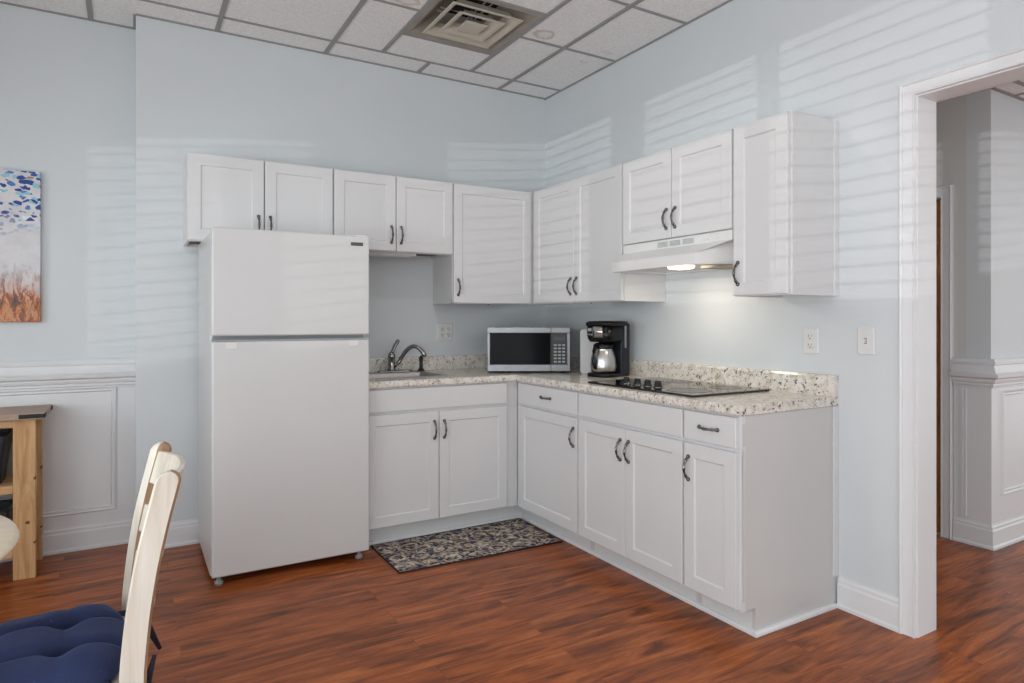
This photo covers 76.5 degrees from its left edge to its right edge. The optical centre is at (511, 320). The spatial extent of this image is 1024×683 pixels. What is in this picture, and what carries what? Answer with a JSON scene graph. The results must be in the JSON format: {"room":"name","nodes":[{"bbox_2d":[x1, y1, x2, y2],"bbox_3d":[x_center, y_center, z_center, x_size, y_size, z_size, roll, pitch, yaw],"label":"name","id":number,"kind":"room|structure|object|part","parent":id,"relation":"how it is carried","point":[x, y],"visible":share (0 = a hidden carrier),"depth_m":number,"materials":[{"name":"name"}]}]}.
{"room":"kitchen","nodes":[
{"label":"kitchen","id":0,"kind":"room"},
{"bbox_2d":[0,3,545,521],"bbox_3d":[-1.705,-0.198,3.884,4.570,2.890,0.350,0,0,-30],"label":"wall","id":1,"kind":"structure","parent":0,"point":[109,117],"depth_m":3.62,"materials":[{"name":"blue paint"}]},
{"bbox_2d":[0,169,40,321],"bbox_3d":[-2.758,-0.384,3.273,0.620,0.788,0.033,0,0,-30],"label":"canvas painting","id":2,"kind":"object","parent":1,"relation":"attached to","point":[20,191],"visible":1,"depth_m":3.37,"materials":[{"name":"fabric"}]},
{"bbox_2d":[0,518,132,562],"bbox_3d":[-2.836,1.180,3.234,1.662,0.134,0.024,0,0,-30],"label":"baseboard","id":3,"kind":"structure","parent":1,"relation":"attached to","point":[115,532],"depth_m":3.53,"materials":[{"name":"white paint"}]},
{"bbox_2d":[0,386,135,529],"bbox_3d":[-2.837,0.745,3.237,1.662,0.765,0.018,0,0,-30],"label":"wainscoting","id":4,"kind":"structure","parent":1,"relation":"attached to","point":[89,433],"depth_m":3.54,"materials":[{"name":"white paint"}]},
{"bbox_2d":[0,358,135,390],"bbox_3d":[-2.827,0.292,3.219,1.662,0.158,0.060,0,0,-30],"label":"trim","id":5,"kind":"structure","parent":1,"relation":"attached to","point":[118,372],"depth_m":3.47,"materials":[{"name":"white paint"}]},
{"bbox_2d":[164,518,199,548],"bbox_3d":[-1.566,1.180,3.748,1.048,0.134,0.024,0,0,-30],"label":"baseboard","id":6,"kind":"structure","parent":1,"relation":"attached to","point":[184,532],"depth_m":3.59,"materials":[{"name":"white paint"}]},
{"bbox_2d":[183,152,332,246],"bbox_3d":[-1.415,-0.639,3.642,0.748,0.458,0.361,0,0,-30],"label":"upper cabinet","id":7,"kind":"object","parent":1,"relation":"attached to","point":[219,191],"visible":0.71,"depth_m":3.49,"materials":[{"name":"white paint"}]},
{"bbox_3d":[-1.507,-0.639,3.430,0.368,0.450,0.020,0,0,-30],"label":"door","id":8,"kind":"part","parent":7,"relation":"part of","materials":[{"name":"white paint"}]},
{"bbox_3d":[-1.359,-0.512,3.486,0.019,0.114,0.035,0,0,-30],"label":"handle","id":9,"kind":"part","parent":7,"relation":"part of","materials":[{"name":"grey metal"}]},
{"bbox_3d":[-1.306,-0.512,3.517,0.019,0.114,0.035,0,0,-30],"label":"handle","id":10,"kind":"part","parent":7,"relation":"part of","materials":[{"name":"grey metal"}]},
{"bbox_3d":[-1.186,-0.639,3.619,0.367,0.450,0.020,0,0,-30],"label":"door","id":11,"kind":"part","parent":7,"relation":"part of","materials":[{"name":"white paint"}]},
{"bbox_2d":[333,169,452,258],"bbox_3d":[-0.767,-0.639,4.022,0.755,0.458,0.361,0,0,-30],"label":"upper cabinet","id":12,"kind":"object","parent":1,"relation":"attached to","point":[397,214],"visible":0.95,"depth_m":3.89,"materials":[{"name":"white paint"}]},
{"bbox_3d":[-0.861,-0.639,3.810,0.370,0.450,0.020,0,0,-30],"label":"door","id":13,"kind":"part","parent":12,"relation":"part of","materials":[{"name":"white paint"}]},
{"bbox_3d":[-0.712,-0.512,3.866,0.019,0.114,0.035,0,0,-30],"label":"handle","id":14,"kind":"part","parent":12,"relation":"part of","materials":[{"name":"grey metal"}]},
{"bbox_2d":[369,251,415,257],"bbox_3d":[-0.821,-0.410,3.968,0.460,0.034,0.110,0,0,-30],"label":"light","id":15,"kind":"object","parent":12,"relation":"attached to","point":[371,253],"visible":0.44,"depth_m":3.97,"materials":[{"name":"white plastic"}]},
{"bbox_2d":[369,254,411,257],"bbox_3d":[-0.821,-0.395,3.968,0.420,0.004,0.070,0,0,-30],"label":"diffuser","id":16,"kind":"object","parent":15,"relation":"attached to","point":[379,255],"depth_m":3.99,"materials":[{"name":"white plastic"}]},
{"bbox_3d":[-0.659,-0.512,3.897,0.019,0.114,0.035,0,0,-30],"label":"handle","id":17,"kind":"part","parent":12,"relation":"part of","materials":[{"name":"grey metal"}]},
{"bbox_3d":[-0.538,-0.639,4.000,0.371,0.450,0.020,0,0,-30],"label":"door","id":18,"kind":"part","parent":12,"relation":"part of","materials":[{"name":"white paint"}]},
{"bbox_2d":[437,323,452,340],"bbox_3d":[-0.456,0.081,4.409,0.116,0.118,0.010,0,0,-30],"label":"wall outlet","id":19,"kind":"object","parent":1,"relation":"attached to","point":[444,330],"visible":1,"depth_m":4.41,"materials":[{"name":"white plastic"}]},
{"bbox_2d":[433,183,557,305],"bbox_3d":[-0.051,-0.485,4.444,0.908,0.767,0.361,0,0,-30],"label":"upper cabinet","id":20,"kind":"object","parent":1,"relation":"attached to","point":[491,260],"visible":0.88,"depth_m":4.24,"materials":[{"name":"white paint"}]},
{"bbox_3d":[-0.332,-0.208,4.090,0.019,0.114,0.035,0,0,-30],"label":"handle","id":21,"kind":"part","parent":20,"relation":"part of","materials":[{"name":"grey metal"}]},
{"bbox_3d":[-0.122,-0.487,4.245,0.576,0.754,0.020,0,0,-30],"label":"door","id":22,"kind":"part","parent":20,"relation":"part of","materials":[{"name":"white paint"}]},
{"bbox_2d":[0,0,732,99],"bbox_3d":[0.069,-1.667,0.866,4.570,0.053,7.350,0,0,-30],"label":"ceiling","id":23,"kind":"structure","parent":0,"point":[574,40],"depth_m":3.65,"materials":[{"name":"tile"}]},
{"bbox_2d":[404,0,543,53],"bbox_3d":[-0.224,-1.688,3.607,0.590,0.131,0.590,0,0,-30],"label":"ceiling vent","id":24,"kind":"object","parent":23,"relation":"in","point":[485,26],"visible":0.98,"depth_m":3.64,"materials":[{"name":"grey metal"}]},
{"bbox_3d":[-0.224,-1.625,3.607,0.132,0.005,0.132,0,0,-30],"label":"plate","id":25,"kind":"part","parent":24,"relation":"part of","materials":[{"name":"beige metal"}]},
{"bbox_2d":[0,492,1023,682],"bbox_3d":[2.043,1.287,2.520,9.650,0.080,8.200,0,0,-30],"label":"floor","id":26,"kind":"structure","parent":0,"point":[560,612],"depth_m":2.63,"materials":[{"name":"brown wood"}]},
{"bbox_2d":[0,515,19,560],"bbox_3d":[-1.573,0.868,1.241,1.006,0.742,1.006,0,0,-30],"label":"round table","id":27,"kind":"object","parent":26,"relation":"on","point":[9,532],"visible":1,"depth_m":1.50,"materials":[{"name":"beige wood"}]},
{"bbox_2d":[0,404,52,580],"bbox_3d":[-2.826,0.847,3.011,1.110,0.800,0.362,0,0,-30],"label":"console table","id":28,"kind":"object","parent":26,"relation":"on","point":[25,483],"visible":1,"depth_m":3.13,"materials":[{"name":"brown wood"}]},
{"bbox_2d":[0,429,12,483],"bbox_3d":[-2.661,0.671,3.107,0.421,0.240,0.236,0,0,-30],"label":"storage bin","id":29,"kind":"object","parent":28,"relation":"on","point":[6,435],"visible":0.91,"depth_m":3.16,"materials":[{"name":"black plastic"}]},
{"bbox_2d":[0,499,12,520],"bbox_3d":[-2.669,1.006,3.102,0.461,0.190,0.236,0,0,-30],"label":"storage bin","id":30,"kind":"object","parent":28,"relation":"on","point":[6,506],"visible":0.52,"depth_m":3.26,"materials":[{"name":"black plastic"}]},
{"bbox_2d":[0,474,12,494],"bbox_3d":[-2.826,0.812,3.019,0.844,0.040,0.295,0,0,-30],"label":"shelf","id":31,"kind":"object","parent":28,"relation":"attached to","point":[6,487],"depth_m":3.11,"materials":[{"name":"brown wood"}]},
{"bbox_2d":[3,549,12,559],"bbox_3d":[-2.826,1.120,3.019,0.844,0.038,0.295,0,0,-30],"label":"shelf","id":32,"kind":"object","parent":28,"relation":"attached to","point":[10,555],"depth_m":3.10,"materials":[{"name":"brown wood"}]},
{"bbox_3d":[-2.357,0.862,3.140,0.088,0.770,0.038,0,0,-30],"label":"leg","id":33,"kind":"part","parent":28,"relation":"part of","materials":[{"name":"brown wood"}]},
{"bbox_3d":[-2.494,0.862,3.373,0.088,0.770,0.038,0,0,-30],"label":"leg","id":34,"kind":"part","parent":28,"relation":"part of","materials":[{"name":"brown wood"}]},
{"bbox_2d":[111,441,185,682],"bbox_3d":[-1.066,0.794,1.532,0.528,0.906,0.428,0,0,-30],"label":"dining chair","id":35,"kind":"object","parent":26,"relation":"on","point":[161,482],"visible":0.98,"depth_m":1.44,"materials":[{"name":"beige wood"}]},
{"bbox_2d":[0,604,161,682],"bbox_3d":[-1.091,0.821,1.511,0.501,0.187,0.434,0,0,-30],"label":"seat cushion","id":36,"kind":"object","parent":35,"relation":"on","point":[82,643],"visible":0.95,"depth_m":1.48,"materials":[{"name":"blue fabric"}]},
{"bbox_3d":[-1.114,0.820,1.504,0.418,0.025,0.428,0,0,-30],"label":"seat","id":37,"kind":"part","parent":35,"relation":"part of","materials":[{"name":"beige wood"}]},
{"bbox_3d":[-1.009,0.794,1.794,0.121,0.906,0.026,0,0,-30],"label":"post","id":38,"kind":"part","parent":35,"relation":"part of","materials":[{"name":"beige wood"}]},
{"bbox_2d":[198,227,368,585],"bbox_3d":[-1.243,0.402,3.500,0.754,1.690,0.690,0,0,-30],"label":"refrigerator","id":39,"kind":"object","parent":26,"relation":"on","point":[283,316],"visible":1,"depth_m":3.19,"materials":[{"name":"white metal"}]},
{"bbox_3d":[-1.088,0.653,3.236,0.754,1.104,0.068,0,0,-30],"label":"fridge door","id":40,"kind":"part","parent":39,"relation":"part of","materials":[{"name":"white metal"}]},
{"bbox_3d":[-1.088,-0.181,3.236,0.754,0.512,0.068,0,0,-30],"label":"freezer door","id":41,"kind":"part","parent":39,"relation":"part of","materials":[{"name":"white metal"}]},
{"bbox_2d":[369,381,521,540],"bbox_3d":[-0.493,0.810,4.007,1.049,0.874,0.666,0,0,-30],"label":"base cabinet","id":42,"kind":"object","parent":26,"relation":"on","point":[441,456],"visible":0.85,"depth_m":3.72,"materials":[{"name":"white paint"}]},
{"bbox_3d":[-0.609,0.825,3.605,0.433,0.612,0.020,0,0,-30],"label":"door","id":43,"kind":"part","parent":42,"relation":"part of","materials":[{"name":"white paint"}]},
{"bbox_3d":[-0.433,0.623,3.677,0.019,0.114,0.035,0,0,-30],"label":"handle","id":44,"kind":"part","parent":42,"relation":"part of","materials":[{"name":"grey metal"}]},
{"bbox_3d":[-0.415,0.442,3.719,0.883,0.122,0.020,0,0,-30],"label":"false drawer","id":45,"kind":"part","parent":42,"relation":"part of","materials":[{"name":"white paint"}]},
{"bbox_3d":[-0.380,0.623,3.708,0.019,0.114,0.035,0,0,-30],"label":"handle","id":46,"kind":"part","parent":42,"relation":"part of","materials":[{"name":"grey metal"}]},
{"bbox_3d":[-0.226,0.825,3.830,0.445,0.612,0.020,0,0,-30],"label":"door","id":47,"kind":"part","parent":42,"relation":"part of","materials":[{"name":"white paint"}]},
{"bbox_2d":[369,354,837,415],"bbox_3d":[0.155,0.306,3.430,1.581,0.132,2.316,0,0,-30],"label":"countertop","id":48,"kind":"structure","parent":42,"relation":"on","point":[789,391],"depth_m":3.36,"materials":[{"name":"stone"}]},
{"bbox_2d":[377,339,426,372],"bbox_3d":[-0.702,0.225,4.136,0.311,0.206,0.114,0,0,-11],"label":"kitchen faucet","id":49,"kind":"object","parent":48,"relation":"on","point":[392,364],"visible":1,"depth_m":4.11,"materials":[{"name":"silver metal"}]},
{"bbox_3d":[-0.747,0.322,4.128,0.230,0.012,0.052,0,0,-30],"label":"deck plate","id":50,"kind":"part","parent":49,"relation":"part of","materials":[{"name":"silver metal"}]},
{"bbox_3d":[-0.746,0.170,4.131,0.066,0.097,0.030,0,0,-38],"label":"lever","id":51,"kind":"part","parent":49,"relation":"part of","materials":[{"name":"silver metal"}]},
{"bbox_3d":[-0.652,0.231,4.128,0.222,0.154,0.041,0,0,1],"label":"spout","id":52,"kind":"part","parent":49,"relation":"part of","materials":[{"name":"silver metal"}]},
{"bbox_2d":[369,370,446,379],"bbox_3d":[-0.725,0.408,3.929,0.555,0.160,0.445,0,0,-30],"label":"sink","id":53,"kind":"object","parent":48,"relation":"in","point":[411,374],"visible":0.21,"depth_m":4.07,"materials":[{"name":"metal"}]},
{"bbox_2d":[417,355,424,370],"bbox_3d":[-0.591,0.277,4.219,0.048,0.102,0.048,0,0,-30],"label":"sprayer","id":54,"kind":"object","parent":53,"relation":"on","point":[420,357],"visible":0.95,"depth_m":4.21,"materials":[{"name":"black plastic"}]},
{"bbox_2d":[487,327,570,372],"bbox_3d":[0.106,0.189,4.281,0.528,0.288,0.388,0,0,0],"label":"microwave oven","id":55,"kind":"object","parent":48,"relation":"on","point":[508,348],"visible":1,"depth_m":4.09,"materials":[{"name":"silver plastic"}]},
{"bbox_3d":[0.294,0.181,4.103,0.107,0.200,0.018,0,0,0],"label":"control panel","id":56,"kind":"part","parent":55,"relation":"part of","materials":[{"name":"black plastic"}]},
{"bbox_2d":[580,329,597,373],"bbox_3d":[0.515,0.195,4.058,0.180,0.275,0.012,0,0,-6],"label":"cutting board","id":57,"kind":"object","parent":48,"relation":"on","point":[586,347],"visible":0.47,"depth_m":4.05,"materials":[{"name":"white plastic"}]},
{"bbox_2d":[586,321,629,377],"bbox_3d":[0.558,0.169,3.861,0.188,0.328,0.259,0,0,44],"label":"coffee maker","id":58,"kind":"object","parent":48,"relation":"on","point":[610,358],"visible":1,"depth_m":3.79,"materials":[{"name":"black plastic"}]},
{"bbox_3d":[0.459,0.068,3.820,0.043,0.054,0.004,0,0,44],"label":"control panel","id":59,"kind":"part","parent":58,"relation":"part of","materials":[{"name":"black glass"}]},
{"bbox_3d":[0.487,0.215,3.787,0.022,0.148,0.055,0,0,44],"label":"carafe handle","id":60,"kind":"part","parent":58,"relation":"part of","materials":[{"name":"black plastic"}]},
{"bbox_3d":[0.542,0.150,3.844,0.120,0.038,0.120,0,0,44],"label":"carafe lid","id":61,"kind":"part","parent":58,"relation":"part of","materials":[{"name":"black plastic"}]},
{"bbox_3d":[0.564,0.322,3.868,0.176,0.022,0.225,0,0,44],"label":"plate","id":62,"kind":"part","parent":58,"relation":"part of","materials":[{"name":"black plastic"}]},
{"bbox_3d":[0.567,0.019,3.871,0.188,0.028,0.233,0,0,44],"label":"lid","id":63,"kind":"part","parent":58,"relation":"part of","materials":[{"name":"black plastic"}]},
{"bbox_3d":[0.616,0.175,3.922,0.176,0.315,0.085,0,0,44],"label":"water tank","id":64,"kind":"part","parent":58,"relation":"part of","materials":[{"name":"black plastic"}]},
{"bbox_2d":[588,377,769,397],"bbox_3d":[0.804,0.312,3.236,0.500,0.042,0.744,0,0,-30],"label":"cooktop","id":65,"kind":"object","parent":48,"relation":"in","point":[686,388],"visible":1,"depth_m":3.11,"materials":[{"name":"black glass"}]},
{"bbox_3d":[0.585,0.307,3.312,0.044,0.032,0.044,0,0,-30],"label":"knob","id":66,"kind":"part","parent":65,"relation":"part of","materials":[{"name":"black plastic"}]},
{"bbox_3d":[0.627,0.307,3.242,0.044,0.032,0.044,0,0,-30],"label":"knob","id":67,"kind":"part","parent":65,"relation":"part of","materials":[{"name":"black plastic"}]},
{"bbox_3d":[0.664,0.307,3.178,0.044,0.032,0.044,0,0,-30],"label":"knob","id":68,"kind":"part","parent":65,"relation":"part of","materials":[{"name":"black plastic"}]},
{"bbox_3d":[0.701,0.307,3.116,0.044,0.032,0.044,0,0,-30],"label":"knob","id":69,"kind":"part","parent":65,"relation":"part of","materials":[{"name":"black plastic"}]},
{"bbox_2d":[369,514,521,545],"bbox_3d":[-0.388,1.237,3.828,1.048,0.020,0.014,0,0,-30],"label":"trim","id":70,"kind":"structure","parent":26,"relation":"on","point":[380,541],"depth_m":3.80,"materials":[{"name":"white paint"}]},
{"bbox_2d":[371,518,562,573],"bbox_3d":[-0.249,1.243,3.617,0.963,0.008,0.492,0,0,-30],"label":"kitchen rug","id":71,"kind":"object","parent":26,"relation":"on","point":[511,535],"visible":1,"depth_m":3.59,"materials":[{"name":"multicoloured fabric"}]},
{"bbox_2d":[518,382,592,549],"bbox_3d":[0.418,0.810,3.887,0.666,0.874,0.729,0,0,-30],"label":"base cabinet","id":72,"kind":"object","parent":26,"relation":"on","point":[548,417],"visible":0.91,"depth_m":3.66,"materials":[{"name":"white paint"}]},
{"bbox_3d":[0.200,0.442,3.689,0.020,0.122,0.592,0,0,-30],"label":"drawer","id":73,"kind":"part","parent":72,"relation":"part of","materials":[{"name":"white paint"}]},
{"bbox_3d":[0.200,0.825,3.689,0.020,0.612,0.592,0,0,-30],"label":"door","id":74,"kind":"part","parent":72,"relation":"part of","materials":[{"name":"white paint"}]},
{"bbox_3d":[0.313,0.623,3.445,0.035,0.114,0.019,0,0,-30],"label":"handle","id":75,"kind":"part","parent":72,"relation":"part of","materials":[{"name":"grey metal"}]},
{"bbox_2d":[521,515,754,635],"bbox_3d":[0.509,1.237,3.323,0.014,0.020,1.765,0,0,-30],"label":"trim","id":76,"kind":"structure","parent":26,"relation":"on","point":[670,591],"depth_m":3.06,"materials":[{"name":"white paint"}]},
{"bbox_2d":[579,391,699,602],"bbox_3d":[0.794,0.810,3.247,0.666,0.874,0.757,0,0,-30],"label":"base cabinet","id":77,"kind":"object","parent":26,"relation":"on","point":[631,452],"visible":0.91,"depth_m":3.04,"materials":[{"name":"white paint"}]},
{"bbox_3d":[0.451,0.825,3.263,0.020,0.612,0.370,0,0,-30],"label":"door","id":78,"kind":"part","parent":77,"relation":"part of","materials":[{"name":"white paint"}]},
{"bbox_3d":[0.507,0.623,3.113,0.035,0.114,0.019,0,0,-30],"label":"handle","id":79,"kind":"part","parent":77,"relation":"part of","materials":[{"name":"grey metal"}]},
{"bbox_3d":[0.538,0.623,3.062,0.035,0.114,0.019,0,0,-30],"label":"handle","id":80,"kind":"part","parent":77,"relation":"part of","materials":[{"name":"grey metal"}]},
{"bbox_3d":[0.546,0.442,3.101,0.020,0.122,0.745,0,0,-30],"label":"false drawer","id":81,"kind":"part","parent":77,"relation":"part of","materials":[{"name":"white paint"}]},
{"bbox_3d":[0.641,0.825,2.940,0.020,0.612,0.371,0,0,-30],"label":"door","id":82,"kind":"part","parent":77,"relation":"part of","materials":[{"name":"white paint"}]},
{"bbox_2d":[682,406,838,630],"bbox_3d":[1.062,0.810,2.791,0.665,0.873,0.301,0,0,-30],"label":"base cabinet","id":83,"kind":"object","parent":26,"relation":"on","point":[761,491],"visible":0.96,"depth_m":2.66,"materials":[{"name":"white paint"}]},
{"bbox_3d":[0.731,0.623,2.732,0.035,0.114,0.019,0,0,-30],"label":"handle","id":84,"kind":"part","parent":83,"relation":"part of","materials":[{"name":"grey metal"}]},
{"bbox_3d":[0.787,0.441,2.638,0.035,0.019,0.114,0,0,-30],"label":"handle","id":85,"kind":"part","parent":83,"relation":"part of","materials":[{"name":"grey metal"}]},
{"bbox_3d":[0.810,0.442,2.652,0.020,0.122,0.275,0,0,-30],"label":"drawer","id":86,"kind":"part","parent":83,"relation":"part of","materials":[{"name":"white paint"}]},
{"bbox_3d":[0.810,0.825,2.652,0.020,0.612,0.275,0,0,-30],"label":"door","id":87,"kind":"part","parent":83,"relation":"part of","materials":[{"name":"white paint"}]},
{"bbox_2d":[753,602,836,637],"bbox_3d":[1.180,1.237,2.685,0.523,0.020,0.014,0,0,-30],"label":"trim","id":88,"kind":"structure","parent":83,"relation":"attached to","point":[763,631],"depth_m":2.67,"materials":[{"name":"white paint"}]},
{"bbox_2d":[546,0,1023,596],"bbox_3d":[2.075,-0.198,1.843,0.120,2.890,7.000,0,0,-30],"label":"wall","id":89,"kind":"structure","parent":0,"point":[742,62],"depth_m":2.90,"materials":[{"name":"blue paint"}]},
{"bbox_2d":[533,164,664,304],"bbox_3d":[0.491,-0.485,4.064,0.361,0.767,0.949,0,0,-30],"label":"upper cabinet","id":90,"kind":"object","parent":89,"relation":"attached to","point":[578,222],"visible":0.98,"depth_m":3.90,"materials":[{"name":"white paint"}]},
{"bbox_3d":[0.271,-0.487,4.171,0.020,0.754,0.450,0,0,-30],"label":"door","id":91,"kind":"part","parent":90,"relation":"part of","materials":[{"name":"white paint"}]},
{"bbox_3d":[0.347,-0.208,3.987,0.035,0.114,0.019,0,0,-30],"label":"handle","id":92,"kind":"part","parent":90,"relation":"part of","materials":[{"name":"grey metal"}]},
{"bbox_3d":[0.378,-0.208,3.935,0.035,0.114,0.019,0,0,-30],"label":"handle","id":93,"kind":"part","parent":90,"relation":"part of","materials":[{"name":"grey metal"}]},
{"bbox_3d":[0.500,-0.487,3.781,0.020,0.754,0.444,0,0,-30],"label":"door","id":94,"kind":"part","parent":90,"relation":"part of","materials":[{"name":"white paint"}]},
{"bbox_2d":[369,354,837,396],"bbox_3d":[0.155,0.286,3.430,1.581,0.093,2.316,0,0,-30],"label":"backsplash","id":95,"kind":"structure","parent":89,"relation":"attached to","point":[787,381],"depth_m":3.48,"materials":[{"name":"stone"}]},
{"bbox_2d":[612,230,733,274],"bbox_3d":[0.907,-0.332,3.316,0.401,0.154,0.752,0,0,-30],"label":"range hood","id":96,"kind":"object","parent":89,"relation":"attached to","point":[713,251],"visible":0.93,"depth_m":3.20,"materials":[{"name":"white metal"}]},
{"bbox_2d":[683,238,693,243],"bbox_3d":[0.858,-0.386,3.163,0.002,0.024,0.072,0,0,-30],"label":"vent grille","id":97,"kind":"object","parent":96,"relation":"attached to","point":[685,240],"depth_m":3.16,"materials":[{"name":"white metal"}]},
{"bbox_3d":[1.084,-0.265,3.160,0.189,0.014,0.264,0,0,-30],"label":"filter frame","id":98,"kind":"part","parent":96,"relation":"part of","materials":[{"name":"metal"}]},
{"bbox_2d":[623,129,733,245],"bbox_3d":[0.925,-0.639,3.326,0.361,0.458,0.762,0,0,-30],"label":"upper cabinet","id":99,"kind":"object","parent":89,"relation":"attached to","point":[687,189],"visible":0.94,"depth_m":3.20,"materials":[{"name":"white paint"}]},
{"bbox_3d":[0.711,-0.639,3.423,0.020,0.450,0.370,0,0,-30],"label":"door","id":100,"kind":"part","parent":99,"relation":"part of","materials":[{"name":"white paint"}]},
{"bbox_3d":[0.767,-0.512,3.274,0.035,0.114,0.019,0,0,-30],"label":"handle","id":101,"kind":"part","parent":99,"relation":"part of","materials":[{"name":"grey metal"}]},
{"bbox_3d":[0.798,-0.512,3.221,0.035,0.114,0.019,0,0,-30],"label":"handle","id":102,"kind":"part","parent":99,"relation":"part of","materials":[{"name":"grey metal"}]},
{"bbox_3d":[0.902,-0.639,3.097,0.020,0.450,0.376,0,0,-30],"label":"door","id":103,"kind":"part","parent":99,"relation":"part of","materials":[{"name":"white paint"}]},
{"bbox_2d":[732,110,838,297],"bbox_3d":[1.195,-0.487,2.867,0.361,0.763,0.300,0,0,-30],"label":"upper cabinet","id":104,"kind":"object","parent":89,"relation":"attached to","point":[786,164],"visible":1,"depth_m":2.77,"materials":[{"name":"white paint"}]},
{"bbox_3d":[0.994,-0.208,2.887,0.035,0.114,0.019,0,0,-30],"label":"handle","id":105,"kind":"part","parent":104,"relation":"part of","materials":[{"name":"grey metal"}]},
{"bbox_3d":[1.074,-0.487,2.805,0.020,0.754,0.279,0,0,-30],"label":"door","id":106,"kind":"part","parent":104,"relation":"part of","materials":[{"name":"white paint"}]},
{"bbox_2d":[803,328,818,353],"bbox_3d":[1.354,0.094,2.942,0.010,0.118,0.075,0,0,-30],"label":"wall outlet","id":107,"kind":"object","parent":89,"relation":"attached to","point":[810,335],"visible":1,"depth_m":2.94,"materials":[{"name":"white plastic"}]},
{"bbox_2d":[807,333,813,339],"bbox_3d":[1.351,0.074,2.940,0.004,0.032,0.033,0,0,-30],"label":"socket","id":108,"kind":"object","parent":107,"relation":"attached to","point":[810,336],"depth_m":2.94,"materials":[{"name":"white plastic"}]},
{"bbox_2d":[807,342,813,348],"bbox_3d":[1.351,0.114,2.940,0.004,0.032,0.033,0,0,-30],"label":"socket","id":109,"kind":"object","parent":107,"relation":"attached to","point":[810,345],"depth_m":2.94,"materials":[{"name":"white plastic"}]},
{"bbox_2d":[857,327,874,354],"bbox_3d":[1.480,0.087,2.720,0.018,0.118,0.075,0,0,-30],"label":"light switch","id":110,"kind":"object","parent":89,"relation":"attached to","point":[865,335],"visible":1,"depth_m":2.72,"materials":[{"name":"white plastic"}]},
{"bbox_2d":[837,576,898,632],"bbox_3d":[1.486,1.180,2.704,0.024,0.134,0.274,0,0,-30],"label":"baseboard","id":111,"kind":"structure","parent":89,"relation":"attached to","point":[879,607],"depth_m":2.70,"materials":[{"name":"white paint"}]},
{"bbox_2d":[899,46,1023,637],"bbox_3d":[2.038,0.153,1.763,0.026,2.187,1.925,0,0,-30],"label":"trim","id":112,"kind":"structure","parent":89,"relation":"attached to","point":[908,91],"depth_m":2.56,"materials":[{"name":"white paint"}]},
{"bbox_2d":[917,65,1023,637],"bbox_3d":[2.101,0.178,1.800,0.122,2.137,1.825,0,0,-30],"label":"trim","id":113,"kind":"structure","parent":89,"relation":"attached to","point":[925,102],"depth_m":2.57,"materials":[{"name":"white paint"}]},
{"bbox_2d":[936,95,965,357],"bbox_3d":[1.199,-0.208,4.814,1.380,2.910,3.390,0,0,-30],"label":"wall","id":114,"kind":"structure","parent":0,"point":[950,114],"depth_m":3.69,"materials":[{"name":"grey paint"}]},
{"bbox_2d":[936,199,940,532],"bbox_3d":[2.263,0.268,4.147,0.092,1.942,0.887,0,0,-30],"label":"door","id":115,"kind":"structure","parent":114,"relation":"in","point":[938,202],"depth_m":3.78,"materials":[{"name":"orange wood"}]},
{"bbox_2d":[936,185,953,539],"bbox_3d":[2.258,0.238,4.111,0.026,2.017,0.974,0,0,-30],"label":"trim","id":116,"kind":"structure","parent":114,"relation":"attached to","point":[946,193],"depth_m":3.72,"materials":[{"name":"white paint"}]},
{"bbox_2d":[952,516,993,550],"bbox_3d":[2.560,1.180,3.600,0.024,0.134,0.206,0,0,-30],"label":"baseboard","id":117,"kind":"structure","parent":114,"relation":"attached to","point":[971,532],"depth_m":3.60,"materials":[{"name":"white paint"}]},
{"bbox_2d":[954,386,991,524],"bbox_3d":[2.559,0.745,3.610,0.016,0.765,0.187,0,0,-30],"label":"wainscoting","id":118,"kind":"structure","parent":114,"relation":"attached to","point":[972,405],"depth_m":3.61,"materials":[{"name":"white paint"}]},
{"bbox_2d":[949,358,997,387],"bbox_3d":[2.554,0.292,3.575,0.060,0.158,0.242,0,0,-30],"label":"trim","id":119,"kind":"structure","parent":114,"relation":"attached to","point":[968,372],"depth_m":3.58,"materials":[{"name":"white paint"}]},
{"bbox_2d":[936,79,1023,102],"bbox_3d":[4.053,-1.286,3.701,5.172,0.055,8.200,0,0,-30],"label":"ceiling","id":120,"kind":"structure","parent":0,"point":[1015,89],"depth_m":3.55,"materials":[{"name":"tile"}]},
{"bbox_2d":[966,89,1023,358],"bbox_3d":[4.227,-0.208,4.557,3.820,2.910,0.120,0,0,-30],"label":"wall","id":121,"kind":"structure","parent":0,"point":[994,119],"depth_m":3.61,"materials":[{"name":"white paint"}]},
{"bbox_2d":[992,385,1023,523],"bbox_3d":[4.262,0.745,4.498,3.820,0.765,0.018,0,0,-30],"label":"wainscoting","id":122,"kind":"structure","parent":121,"relation":"attached to","point":[1007,402],"depth_m":3.62,"materials":[{"name":"white paint"}]},
{"bbox_2d":[992,357,1023,388],"bbox_3d":[4.246,0.292,4.465,3.880,0.158,0.060,0,0,-30],"label":"trim","id":123,"kind":"structure","parent":121,"relation":"attached to","point":[1010,371],"depth_m":3.57,"materials":[{"name":"white paint"}]},
{"bbox_2d":[992,514,1023,550],"bbox_3d":[4.253,1.180,4.489,3.844,0.134,0.024,0,0,-30],"label":"baseboard","id":124,"kind":"structure","parent":121,"relation":"attached to","point":[1008,532],"depth_m":3.61,"materials":[{"name":"white paint"}]}
]}

